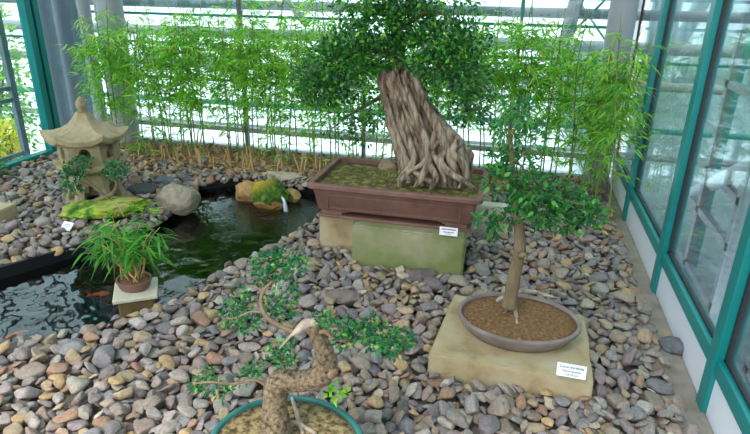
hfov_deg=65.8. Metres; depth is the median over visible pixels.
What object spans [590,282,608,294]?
stone
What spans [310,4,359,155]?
bamboo
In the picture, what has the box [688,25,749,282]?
post
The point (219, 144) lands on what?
wall
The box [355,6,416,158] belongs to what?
bamboo
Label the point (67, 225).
name card
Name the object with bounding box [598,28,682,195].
bamboo
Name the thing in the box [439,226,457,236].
name card
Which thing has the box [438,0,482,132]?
bamboo
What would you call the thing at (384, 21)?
bamboo
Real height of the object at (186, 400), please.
0.042 m
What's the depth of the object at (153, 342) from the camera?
2.55 m
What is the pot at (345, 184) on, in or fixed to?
on the drip tray
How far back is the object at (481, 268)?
3.25 m
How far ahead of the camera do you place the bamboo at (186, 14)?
5.00 m
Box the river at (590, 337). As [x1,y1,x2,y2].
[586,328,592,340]
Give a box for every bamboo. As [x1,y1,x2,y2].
[55,0,130,121]
[71,212,177,282]
[73,0,131,121]
[83,2,135,151]
[95,7,157,150]
[105,6,176,152]
[106,18,159,151]
[108,3,173,142]
[123,23,181,155]
[126,19,192,154]
[132,0,175,141]
[142,4,200,147]
[146,0,211,156]
[154,2,208,151]
[156,5,213,146]
[156,5,229,156]
[158,15,211,143]
[161,0,228,155]
[189,6,250,152]
[194,7,246,152]
[196,8,249,148]
[204,10,253,151]
[206,0,270,163]
[216,10,278,156]
[219,0,264,150]
[224,2,278,158]
[228,11,296,166]
[231,31,282,162]
[244,1,311,159]
[246,11,292,159]
[250,24,301,161]
[253,0,314,150]
[262,11,321,165]
[265,18,312,156]
[271,9,320,168]
[285,6,329,154]
[288,0,348,161]
[290,0,354,156]
[291,28,340,165]
[298,19,337,165]
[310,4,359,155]
[315,2,382,156]
[318,12,378,157]
[321,37,369,155]
[341,25,384,156]
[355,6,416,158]
[364,18,421,159]
[365,31,394,158]
[368,21,412,110]
[368,23,424,160]
[405,40,452,113]
[407,28,446,107]
[410,4,485,105]
[423,42,478,145]
[427,8,500,146]
[427,29,501,120]
[429,85,455,128]
[436,36,487,140]
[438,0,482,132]
[451,16,510,167]
[452,0,507,167]
[472,0,535,164]
[486,4,557,175]
[490,20,540,183]
[492,0,550,169]
[492,27,564,192]
[502,0,564,170]
[520,12,575,175]
[527,0,584,178]
[534,27,586,175]
[537,1,602,174]
[541,9,614,186]
[545,24,609,192]
[563,31,637,190]
[565,27,674,220]
[572,14,664,230]
[573,24,647,197]
[574,37,639,195]
[581,26,672,191]
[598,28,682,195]
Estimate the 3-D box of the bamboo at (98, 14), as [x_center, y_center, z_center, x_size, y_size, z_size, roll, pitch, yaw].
[-2.414,-1.236,5.175,0.463,1.458,0.630,-3,22,-11]
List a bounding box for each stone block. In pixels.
[0,202,17,223]
[319,209,355,254]
[352,220,466,274]
[470,201,510,234]
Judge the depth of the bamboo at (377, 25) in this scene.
4.96 m
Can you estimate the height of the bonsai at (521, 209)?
0.990 m
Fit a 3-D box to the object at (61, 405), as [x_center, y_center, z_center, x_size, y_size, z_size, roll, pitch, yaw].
[-1.184,0.710,2.176,0.040,0.028,0.048,6,22,13]
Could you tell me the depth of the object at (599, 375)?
2.37 m
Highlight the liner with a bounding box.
[0,177,317,357]
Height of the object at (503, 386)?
0.049 m
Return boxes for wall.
[141,136,609,180]
[549,52,749,372]
[609,164,741,433]
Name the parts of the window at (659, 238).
sill rail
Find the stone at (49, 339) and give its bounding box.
[40,333,57,345]
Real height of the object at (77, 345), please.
0.052 m
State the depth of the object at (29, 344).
2.52 m
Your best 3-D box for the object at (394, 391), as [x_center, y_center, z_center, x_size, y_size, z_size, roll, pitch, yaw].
[0.072,0.688,2.245,0.047,0.046,0.066,6,22,13]
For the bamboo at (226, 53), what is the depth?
4.83 m
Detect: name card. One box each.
[61,221,73,230]
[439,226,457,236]
[556,362,586,379]
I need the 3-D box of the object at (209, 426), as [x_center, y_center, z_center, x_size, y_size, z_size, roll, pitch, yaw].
[-0.581,0.746,2.076,0.061,0.032,0.063,6,22,13]
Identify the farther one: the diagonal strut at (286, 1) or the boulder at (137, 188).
the diagonal strut at (286, 1)
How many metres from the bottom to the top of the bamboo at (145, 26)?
1.393 m
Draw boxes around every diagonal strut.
[284,0,308,26]
[556,0,583,52]
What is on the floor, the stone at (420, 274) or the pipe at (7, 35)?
the stone at (420, 274)
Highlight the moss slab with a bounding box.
[58,196,151,219]
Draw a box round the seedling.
[0,157,20,177]
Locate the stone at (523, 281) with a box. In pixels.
[519,276,529,287]
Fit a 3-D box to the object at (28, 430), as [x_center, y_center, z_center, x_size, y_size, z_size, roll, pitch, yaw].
[-1.206,0.755,2.039,0.043,0.036,0.049,-10,24,-26]
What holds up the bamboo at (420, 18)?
on the river stones at (36, 194)
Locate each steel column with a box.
[37,0,71,126]
[51,0,94,116]
[75,0,107,121]
[93,0,140,143]
[582,0,639,187]
[709,163,749,326]
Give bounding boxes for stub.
[225,148,231,169]
[249,148,253,171]
[293,154,300,172]
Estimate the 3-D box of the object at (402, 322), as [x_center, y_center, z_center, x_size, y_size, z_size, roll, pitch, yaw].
[0.121,0.517,2.760,0.090,0.056,0.056,6,22,13]
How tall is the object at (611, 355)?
0.039 m
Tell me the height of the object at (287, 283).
0.065 m
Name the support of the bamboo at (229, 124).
on the river stones at (36, 194)
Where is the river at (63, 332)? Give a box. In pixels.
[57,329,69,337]
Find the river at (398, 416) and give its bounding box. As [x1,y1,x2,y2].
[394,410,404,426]
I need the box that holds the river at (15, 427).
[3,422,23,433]
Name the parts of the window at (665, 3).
sill rail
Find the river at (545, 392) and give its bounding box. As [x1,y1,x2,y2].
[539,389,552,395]
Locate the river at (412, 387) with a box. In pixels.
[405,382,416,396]
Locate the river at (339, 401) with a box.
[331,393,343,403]
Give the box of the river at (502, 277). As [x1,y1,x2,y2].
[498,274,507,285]
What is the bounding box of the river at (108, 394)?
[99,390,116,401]
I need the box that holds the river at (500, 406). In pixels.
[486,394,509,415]
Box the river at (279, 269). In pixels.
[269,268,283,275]
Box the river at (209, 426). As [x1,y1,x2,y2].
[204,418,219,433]
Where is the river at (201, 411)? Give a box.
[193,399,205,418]
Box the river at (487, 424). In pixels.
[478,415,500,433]
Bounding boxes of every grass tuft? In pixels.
[94,197,141,217]
[125,140,148,151]
[126,202,166,218]
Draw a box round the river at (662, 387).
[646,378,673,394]
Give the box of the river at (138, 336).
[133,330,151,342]
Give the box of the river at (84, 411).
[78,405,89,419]
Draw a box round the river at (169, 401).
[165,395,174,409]
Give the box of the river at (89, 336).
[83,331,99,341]
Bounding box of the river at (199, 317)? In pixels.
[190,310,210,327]
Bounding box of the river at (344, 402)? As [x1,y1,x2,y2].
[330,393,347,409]
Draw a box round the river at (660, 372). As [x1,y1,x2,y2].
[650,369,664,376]
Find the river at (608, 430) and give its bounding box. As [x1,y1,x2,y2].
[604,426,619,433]
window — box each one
[0,149,53,169]
[16,0,60,151]
[91,10,244,132]
[236,0,362,145]
[361,0,519,157]
[506,0,609,162]
[612,0,676,220]
[629,0,733,293]
[661,0,749,413]
[714,272,749,433]
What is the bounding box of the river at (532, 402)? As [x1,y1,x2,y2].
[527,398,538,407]
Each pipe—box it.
[0,0,741,22]
[2,19,749,58]
[3,106,739,166]
[5,86,749,140]
[6,34,749,68]
[9,50,740,95]
[687,156,749,201]
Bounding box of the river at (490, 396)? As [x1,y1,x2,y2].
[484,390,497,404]
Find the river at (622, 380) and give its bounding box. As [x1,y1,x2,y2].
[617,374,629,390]
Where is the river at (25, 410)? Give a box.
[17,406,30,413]
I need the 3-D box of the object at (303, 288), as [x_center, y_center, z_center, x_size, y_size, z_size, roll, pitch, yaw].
[-0.369,0.374,3.047,0.064,0.058,0.091,6,22,13]
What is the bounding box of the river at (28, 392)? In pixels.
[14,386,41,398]
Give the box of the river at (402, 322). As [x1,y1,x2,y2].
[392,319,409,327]
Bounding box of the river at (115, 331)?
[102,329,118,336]
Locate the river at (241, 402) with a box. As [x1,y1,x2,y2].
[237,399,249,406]
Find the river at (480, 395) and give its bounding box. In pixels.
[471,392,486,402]
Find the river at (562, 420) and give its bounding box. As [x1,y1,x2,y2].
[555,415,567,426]
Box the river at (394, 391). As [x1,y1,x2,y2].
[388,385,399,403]
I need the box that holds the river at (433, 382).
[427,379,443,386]
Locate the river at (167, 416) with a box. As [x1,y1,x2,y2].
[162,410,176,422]
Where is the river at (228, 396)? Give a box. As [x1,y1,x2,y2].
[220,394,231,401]
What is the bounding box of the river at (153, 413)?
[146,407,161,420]
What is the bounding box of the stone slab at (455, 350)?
[428,295,593,407]
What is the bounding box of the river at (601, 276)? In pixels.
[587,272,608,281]
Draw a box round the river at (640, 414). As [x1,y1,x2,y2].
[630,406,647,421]
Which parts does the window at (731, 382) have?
sill rail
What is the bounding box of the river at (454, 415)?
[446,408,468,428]
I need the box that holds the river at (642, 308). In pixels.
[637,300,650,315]
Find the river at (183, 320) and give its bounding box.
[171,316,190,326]
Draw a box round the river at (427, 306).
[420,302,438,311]
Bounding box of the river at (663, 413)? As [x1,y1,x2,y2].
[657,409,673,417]
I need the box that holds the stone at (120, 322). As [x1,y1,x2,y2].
[113,317,128,328]
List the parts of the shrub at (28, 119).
stem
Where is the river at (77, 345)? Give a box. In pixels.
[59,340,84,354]
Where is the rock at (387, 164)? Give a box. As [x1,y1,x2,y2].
[378,158,396,170]
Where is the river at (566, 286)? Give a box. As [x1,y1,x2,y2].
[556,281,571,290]
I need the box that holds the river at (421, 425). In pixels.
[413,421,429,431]
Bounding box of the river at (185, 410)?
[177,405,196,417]
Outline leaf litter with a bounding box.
[120,138,589,202]
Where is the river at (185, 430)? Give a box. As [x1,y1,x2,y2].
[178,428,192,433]
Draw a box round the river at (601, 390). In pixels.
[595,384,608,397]
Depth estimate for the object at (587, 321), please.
2.78 m
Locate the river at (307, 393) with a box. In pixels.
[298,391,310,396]
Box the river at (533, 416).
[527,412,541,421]
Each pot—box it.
[115,271,151,292]
[211,395,362,433]
[307,156,488,227]
[457,292,581,352]
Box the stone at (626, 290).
[621,288,634,296]
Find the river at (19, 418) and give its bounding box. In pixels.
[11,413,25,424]
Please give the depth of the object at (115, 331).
2.65 m
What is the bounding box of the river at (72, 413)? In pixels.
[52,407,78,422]
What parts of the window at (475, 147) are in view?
rail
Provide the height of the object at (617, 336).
0.042 m
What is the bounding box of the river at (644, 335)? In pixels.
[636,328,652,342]
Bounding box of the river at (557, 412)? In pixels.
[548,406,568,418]
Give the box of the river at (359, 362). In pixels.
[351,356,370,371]
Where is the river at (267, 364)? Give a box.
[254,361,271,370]
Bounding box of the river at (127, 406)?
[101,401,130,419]
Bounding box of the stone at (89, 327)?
[81,324,97,335]
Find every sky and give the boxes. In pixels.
[0,11,606,171]
[629,0,749,150]
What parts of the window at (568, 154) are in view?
rail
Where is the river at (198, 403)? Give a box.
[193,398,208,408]
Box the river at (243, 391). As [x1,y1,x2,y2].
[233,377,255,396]
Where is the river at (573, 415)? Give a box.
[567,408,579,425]
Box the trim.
[598,181,712,433]
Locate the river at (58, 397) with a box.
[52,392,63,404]
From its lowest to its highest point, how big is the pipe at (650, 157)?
0.079 m
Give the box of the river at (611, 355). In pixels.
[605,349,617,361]
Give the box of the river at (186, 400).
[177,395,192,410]
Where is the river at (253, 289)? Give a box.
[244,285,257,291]
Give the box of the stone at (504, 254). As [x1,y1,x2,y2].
[497,250,511,257]
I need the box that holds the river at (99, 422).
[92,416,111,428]
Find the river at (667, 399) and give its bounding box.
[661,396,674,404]
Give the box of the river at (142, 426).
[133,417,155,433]
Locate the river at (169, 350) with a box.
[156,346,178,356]
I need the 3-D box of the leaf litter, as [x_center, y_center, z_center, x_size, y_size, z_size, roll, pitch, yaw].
[-0.520,-0.443,5.044,4.622,0.146,0.919,6,22,13]
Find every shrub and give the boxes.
[0,4,44,157]
[0,8,29,120]
[0,115,30,162]
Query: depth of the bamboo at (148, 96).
5.01 m
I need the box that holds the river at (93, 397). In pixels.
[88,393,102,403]
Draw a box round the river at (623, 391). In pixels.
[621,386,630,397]
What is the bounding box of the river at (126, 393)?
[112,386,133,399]
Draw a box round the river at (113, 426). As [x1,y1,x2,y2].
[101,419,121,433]
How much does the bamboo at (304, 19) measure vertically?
1.454 m
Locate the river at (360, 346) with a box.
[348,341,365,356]
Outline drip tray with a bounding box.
[318,210,471,231]
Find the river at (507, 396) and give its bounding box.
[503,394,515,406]
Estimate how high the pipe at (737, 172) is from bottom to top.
1.343 m
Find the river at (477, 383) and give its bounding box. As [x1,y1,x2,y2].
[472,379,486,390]
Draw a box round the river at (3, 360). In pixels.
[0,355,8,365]
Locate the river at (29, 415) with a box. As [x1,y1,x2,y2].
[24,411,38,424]
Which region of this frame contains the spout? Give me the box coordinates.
[281,196,287,211]
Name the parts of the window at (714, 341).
sill rail, post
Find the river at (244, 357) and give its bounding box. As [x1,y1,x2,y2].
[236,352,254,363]
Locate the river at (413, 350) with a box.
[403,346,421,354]
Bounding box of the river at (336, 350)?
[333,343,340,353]
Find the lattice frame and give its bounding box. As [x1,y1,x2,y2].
[0,10,30,161]
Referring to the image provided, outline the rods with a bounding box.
[575,1,604,39]
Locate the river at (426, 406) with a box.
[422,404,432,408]
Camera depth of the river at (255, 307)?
2.78 m
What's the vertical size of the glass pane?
2.800 m
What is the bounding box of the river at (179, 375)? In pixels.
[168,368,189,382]
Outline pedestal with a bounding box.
[112,277,157,317]
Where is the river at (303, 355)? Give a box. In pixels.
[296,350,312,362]
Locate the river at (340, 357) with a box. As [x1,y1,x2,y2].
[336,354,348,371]
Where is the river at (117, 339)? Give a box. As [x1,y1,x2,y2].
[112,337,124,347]
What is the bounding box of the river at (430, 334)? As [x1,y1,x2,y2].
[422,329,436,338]
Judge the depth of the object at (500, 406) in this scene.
2.18 m
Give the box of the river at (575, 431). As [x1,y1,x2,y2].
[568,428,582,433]
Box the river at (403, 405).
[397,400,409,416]
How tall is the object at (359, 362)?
0.055 m
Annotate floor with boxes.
[0,152,657,433]
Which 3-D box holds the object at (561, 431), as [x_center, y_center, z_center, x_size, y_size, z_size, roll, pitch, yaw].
[0.686,0.785,2.077,0.060,0.039,0.047,6,22,13]
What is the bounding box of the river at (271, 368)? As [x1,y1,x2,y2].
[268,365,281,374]
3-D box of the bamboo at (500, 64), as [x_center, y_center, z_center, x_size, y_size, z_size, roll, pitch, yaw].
[1.071,-0.877,4.575,0.406,1.279,0.553,13,25,27]
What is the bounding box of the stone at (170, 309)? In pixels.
[163,306,178,313]
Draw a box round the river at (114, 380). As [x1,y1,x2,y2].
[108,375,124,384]
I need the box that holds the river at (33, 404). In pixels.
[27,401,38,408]
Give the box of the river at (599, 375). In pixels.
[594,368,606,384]
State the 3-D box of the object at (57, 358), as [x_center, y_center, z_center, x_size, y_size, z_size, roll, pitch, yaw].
[-1.355,0.606,2.459,0.049,0.039,0.063,-11,25,-27]
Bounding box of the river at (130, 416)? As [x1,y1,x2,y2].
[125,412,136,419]
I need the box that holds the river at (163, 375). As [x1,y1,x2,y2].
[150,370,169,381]
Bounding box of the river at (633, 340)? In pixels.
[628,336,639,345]
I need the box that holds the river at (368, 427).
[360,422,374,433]
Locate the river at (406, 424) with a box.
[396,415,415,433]
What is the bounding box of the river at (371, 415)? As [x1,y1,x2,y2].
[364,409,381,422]
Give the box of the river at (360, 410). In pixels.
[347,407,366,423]
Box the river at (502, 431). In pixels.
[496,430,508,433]
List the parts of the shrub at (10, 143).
stem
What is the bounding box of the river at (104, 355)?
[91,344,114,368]
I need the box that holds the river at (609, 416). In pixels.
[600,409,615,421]
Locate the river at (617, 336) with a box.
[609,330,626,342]
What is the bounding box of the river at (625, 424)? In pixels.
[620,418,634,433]
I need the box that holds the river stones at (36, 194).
[0,138,686,433]
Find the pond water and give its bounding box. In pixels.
[0,186,320,343]
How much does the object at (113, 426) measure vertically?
0.064 m
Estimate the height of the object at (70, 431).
0.050 m
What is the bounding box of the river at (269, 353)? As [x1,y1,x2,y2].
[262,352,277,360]
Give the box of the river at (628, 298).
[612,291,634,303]
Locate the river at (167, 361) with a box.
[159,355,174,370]
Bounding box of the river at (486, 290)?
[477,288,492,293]
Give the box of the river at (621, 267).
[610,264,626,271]
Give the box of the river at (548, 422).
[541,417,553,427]
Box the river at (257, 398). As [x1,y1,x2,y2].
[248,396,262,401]
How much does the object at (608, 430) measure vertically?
0.023 m
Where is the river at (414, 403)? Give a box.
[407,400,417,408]
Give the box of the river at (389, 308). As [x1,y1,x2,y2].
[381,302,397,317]
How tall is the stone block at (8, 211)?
0.134 m
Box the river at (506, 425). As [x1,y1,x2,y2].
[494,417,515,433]
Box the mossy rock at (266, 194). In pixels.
[250,178,289,209]
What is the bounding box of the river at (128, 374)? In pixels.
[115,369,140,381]
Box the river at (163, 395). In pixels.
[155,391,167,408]
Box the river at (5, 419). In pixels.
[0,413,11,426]
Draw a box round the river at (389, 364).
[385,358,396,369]
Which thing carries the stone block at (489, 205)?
on the floor
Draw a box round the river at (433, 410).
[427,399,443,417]
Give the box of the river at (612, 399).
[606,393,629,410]
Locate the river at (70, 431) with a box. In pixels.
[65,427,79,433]
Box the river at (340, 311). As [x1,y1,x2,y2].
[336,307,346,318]
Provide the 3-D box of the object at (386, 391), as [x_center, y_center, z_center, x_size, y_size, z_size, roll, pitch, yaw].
[0.051,0.710,2.308,0.080,0.033,0.056,-11,25,-28]
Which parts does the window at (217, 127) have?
rail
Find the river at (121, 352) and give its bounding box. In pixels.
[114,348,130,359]
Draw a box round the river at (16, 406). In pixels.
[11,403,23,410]
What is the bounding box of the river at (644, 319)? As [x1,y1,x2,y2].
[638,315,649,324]
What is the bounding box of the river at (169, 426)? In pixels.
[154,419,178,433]
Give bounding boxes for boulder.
[127,183,158,195]
[129,174,142,183]
[154,183,200,215]
[155,175,176,185]
[178,173,190,182]
[235,180,254,201]
[253,158,265,166]
[262,171,302,180]
[272,155,288,164]
[286,188,300,202]
[325,289,359,305]
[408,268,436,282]
[423,276,443,291]
[658,336,683,355]
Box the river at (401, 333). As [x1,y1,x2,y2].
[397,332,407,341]
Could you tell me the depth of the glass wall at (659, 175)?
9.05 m
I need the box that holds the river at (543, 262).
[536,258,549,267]
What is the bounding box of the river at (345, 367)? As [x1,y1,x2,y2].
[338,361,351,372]
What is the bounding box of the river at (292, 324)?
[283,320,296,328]
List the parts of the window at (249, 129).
rail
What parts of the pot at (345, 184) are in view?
panel moulding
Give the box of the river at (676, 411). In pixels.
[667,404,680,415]
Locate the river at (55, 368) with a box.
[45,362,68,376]
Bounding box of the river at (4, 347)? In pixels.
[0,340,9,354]
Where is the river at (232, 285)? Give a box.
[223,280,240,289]
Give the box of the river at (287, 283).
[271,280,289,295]
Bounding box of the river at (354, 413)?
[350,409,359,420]
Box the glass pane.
[677,0,749,387]
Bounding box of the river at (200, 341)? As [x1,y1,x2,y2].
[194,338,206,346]
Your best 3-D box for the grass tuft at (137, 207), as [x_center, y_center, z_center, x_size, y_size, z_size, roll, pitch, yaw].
[-1.505,-0.040,3.834,0.289,0.094,0.225,16,26,33]
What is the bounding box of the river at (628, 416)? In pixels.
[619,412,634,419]
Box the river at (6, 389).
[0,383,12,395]
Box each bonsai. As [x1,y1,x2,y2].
[57,155,130,201]
[186,244,416,433]
[286,0,498,190]
[470,92,610,323]
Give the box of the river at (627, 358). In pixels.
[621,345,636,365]
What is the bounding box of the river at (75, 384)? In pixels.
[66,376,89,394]
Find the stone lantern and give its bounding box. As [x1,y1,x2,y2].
[40,96,128,203]

